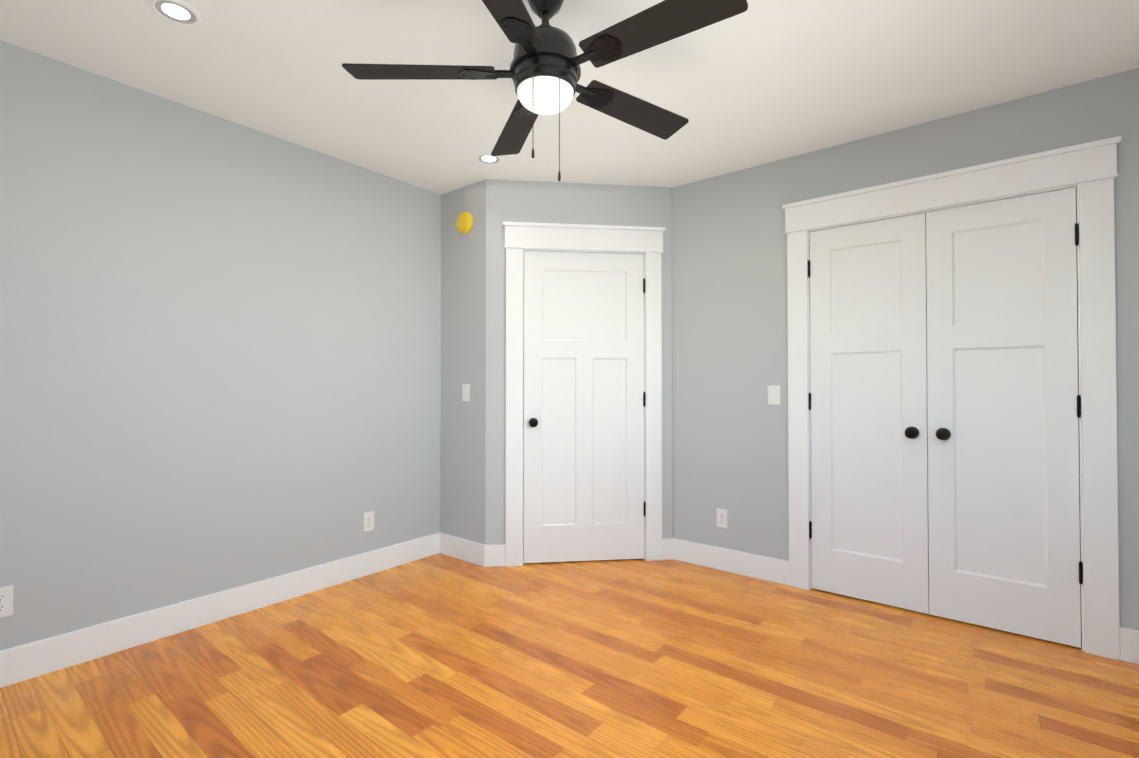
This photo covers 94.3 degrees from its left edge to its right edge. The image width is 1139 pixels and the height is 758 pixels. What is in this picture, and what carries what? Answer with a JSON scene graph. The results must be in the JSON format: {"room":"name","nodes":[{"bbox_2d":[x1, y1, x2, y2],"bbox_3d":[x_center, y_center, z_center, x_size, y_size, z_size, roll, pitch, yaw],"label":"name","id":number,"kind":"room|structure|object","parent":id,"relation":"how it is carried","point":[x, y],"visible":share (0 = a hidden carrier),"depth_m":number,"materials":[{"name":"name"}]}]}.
{"room":"empty bedroom","nodes":[
{"label":"empty bedroom","id":0,"kind":"room"},
{"bbox_2d":[0,41,440,650],"bbox_3d":[-1.852,-0.056,2.580,0.120,2.500,2.920,-1,-1,38],"label":"wall","id":1,"kind":"structure","parent":0,"point":[220,353],"depth_m":2.53,"materials":[{"name":"paint"}]},
{"bbox_2d":[0,585,12,617],"bbox_3d":[-2.194,0.862,2.033,0.008,0.114,0.070,-1,-1,38],"label":"electrical outlet","id":2,"kind":"object","parent":1,"relation":"attached to","point":[6,600],"visible":1,"depth_m":2.05,"materials":[{"name":"white plastic"}]},
{"bbox_2d":[0,533,439,687],"bbox_3d":[-1.791,1.123,2.536,0.014,0.140,2.890,-1,-1,38],"label":"baseboard","id":3,"kind":"structure","parent":1,"relation":"attached to","point":[24,662],"depth_m":2.51,"materials":[{"name":"paint"}]},
{"bbox_2d":[363,511,373,531],"bbox_3d":[-1.235,0.877,3.249,0.008,0.114,0.070,-1,-1,38],"label":"electrical outlet","id":4,"kind":"object","parent":1,"relation":"attached to","point":[368,521],"visible":1,"depth_m":3.25,"materials":[{"name":"white plastic"}]},
{"bbox_2d":[440,179,485,543],"bbox_3d":[-0.731,-0.044,3.631,0.580,2.500,0.120,-1,-1,38],"label":"wall","id":5,"kind":"structure","parent":0,"point":[463,423],"depth_m":3.54,"materials":[{"name":"paint"}]},
{"bbox_2d":[456,212,472,233],"bbox_3d":[-0.709,-1.045,3.523,0.144,0.144,0.042,-1,-1,38],"label":"cap","id":6,"kind":"object","parent":5,"relation":"attached to","point":[464,222],"visible":1,"depth_m":3.50,"materials":[{"name":"yellow plastic"}]},
{"bbox_2d":[462,384,469,400],"bbox_3d":[-0.690,0.090,3.516,0.070,0.114,0.008,-1,-1,38],"label":"light switch","id":7,"kind":"object","parent":5,"relation":"attached to","point":[465,392],"visible":1,"depth_m":3.51,"materials":[{"name":"white plastic"}]},
{"bbox_2d":[0,553,1138,757],"bbox_3d":[0.043,1.238,2.127,4.500,0.100,4.980,-1,-1,38],"label":"floor","id":8,"kind":"structure","parent":0,"point":[439,655],"depth_m":2.07,"materials":[{"name":"brown wood"}]},
{"bbox_2d":[0,0,1138,194],"bbox_3d":[0.043,-1.362,2.158,4.500,0.100,4.980,-1,-1,38],"label":"ceiling","id":9,"kind":"structure","parent":0,"point":[758,82],"depth_m":2.23,"materials":[{"name":"paint"}]},
{"bbox_2d":[148,0,202,26],"bbox_3d":[-1.408,-1.312,1.889,0.156,0.006,0.156,-1,-1,38],"label":"recessed light","id":10,"kind":"object","parent":9,"relation":"in","point":[179,12],"visible":1,"depth_m":1.89,"materials":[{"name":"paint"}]},
{"bbox_2d":[475,153,501,164],"bbox_3d":[-0.475,-1.297,3.114,0.156,0.006,0.156,-1,-1,38],"label":"recessed light","id":11,"kind":"object","parent":9,"relation":"in","point":[486,158],"visible":0.98,"depth_m":3.12,"materials":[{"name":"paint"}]},
{"bbox_2d":[342,0,747,180],"bbox_3d":[-0.045,-0.969,1.737,1.228,0.695,1.267,-1,-1,38],"label":"fan","id":12,"kind":"object","parent":9,"relation":"hanging from","point":[544,72],"visible":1,"depth_m":1.68,"materials":[{"name":"black metal"}]},
{"bbox_2d":[485,179,671,544],"bbox_3d":[0.067,-0.045,3.537,1.238,2.500,0.120,0,-1,-7],"label":"wall","id":13,"kind":"structure","parent":0,"point":[564,203],"depth_m":3.46,"materials":[{"name":"paint"}]},
{"bbox_2d":[440,533,503,566],"bbox_3d":[-0.669,1.135,3.496,0.528,0.140,0.034,-1,-1,38],"label":"baseboard","id":14,"kind":"structure","parent":13,"relation":"attached to","point":[492,555],"depth_m":3.45,"materials":[{"name":"paint"}]},
{"bbox_2d":[503,221,664,565],"bbox_3d":[0.096,0.098,3.518,1.074,2.215,0.162,0,-1,-7],"label":"door frame","id":15,"kind":"structure","parent":13,"relation":"attached to","point":[521,236],"depth_m":3.46,"materials":[{"name":"paint"}]},
{"bbox_2d":[523,251,644,562],"bbox_3d":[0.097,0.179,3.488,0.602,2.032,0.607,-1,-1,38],"label":"entry door","id":16,"kind":"structure","parent":13,"relation":"in","point":[584,399],"depth_m":3.48,"materials":[{"name":"paint"}]},
{"bbox_2d":[671,68,1138,629],"bbox_3d":[1.652,-0.053,2.874,2.620,2.500,0.120,-1,-1,38],"label":"wall","id":17,"kind":"structure","parent":0,"point":[729,344],"depth_m":3.15,"materials":[{"name":"paint"}]},
{"bbox_2d":[717,508,727,527],"bbox_3d":[0.960,0.878,3.326,0.070,0.114,0.008,-1,-1,38],"label":"electrical outlet","id":18,"kind":"object","parent":17,"relation":"attached to","point":[722,518],"visible":1,"depth_m":3.32,"materials":[{"name":"white plastic"}]},
{"bbox_2d":[768,385,779,404],"bbox_3d":[1.215,0.095,3.135,0.070,0.114,0.008,-1,-1,38],"label":"light switch","id":19,"kind":"object","parent":17,"relation":"attached to","point":[773,394],"visible":1,"depth_m":3.13,"materials":[{"name":"white plastic"}]},
{"bbox_2d":[808,213,928,613],"bbox_3d":[1.579,0.171,2.832,0.560,2.032,0.107,-1,-1,38],"label":"closet door","id":20,"kind":"structure","parent":17,"relation":"in","point":[868,529],"depth_m":2.84,"materials":[{"name":"paint"}]},
{"bbox_2d":[782,136,1120,659],"bbox_3d":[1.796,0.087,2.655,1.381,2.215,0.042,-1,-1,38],"label":"door frame","id":21,"kind":"structure","parent":17,"relation":"attached to","point":[1090,168],"depth_m":2.31,"materials":[{"name":"paint"}]},
{"bbox_2d":[926,187,1082,647],"bbox_3d":[2.021,0.166,2.484,0.560,2.032,0.107,-1,-1,38],"label":"closet door","id":22,"kind":"structure","parent":17,"relation":"in","point":[1004,404],"depth_m":2.49,"materials":[{"name":"paint"}]}
]}

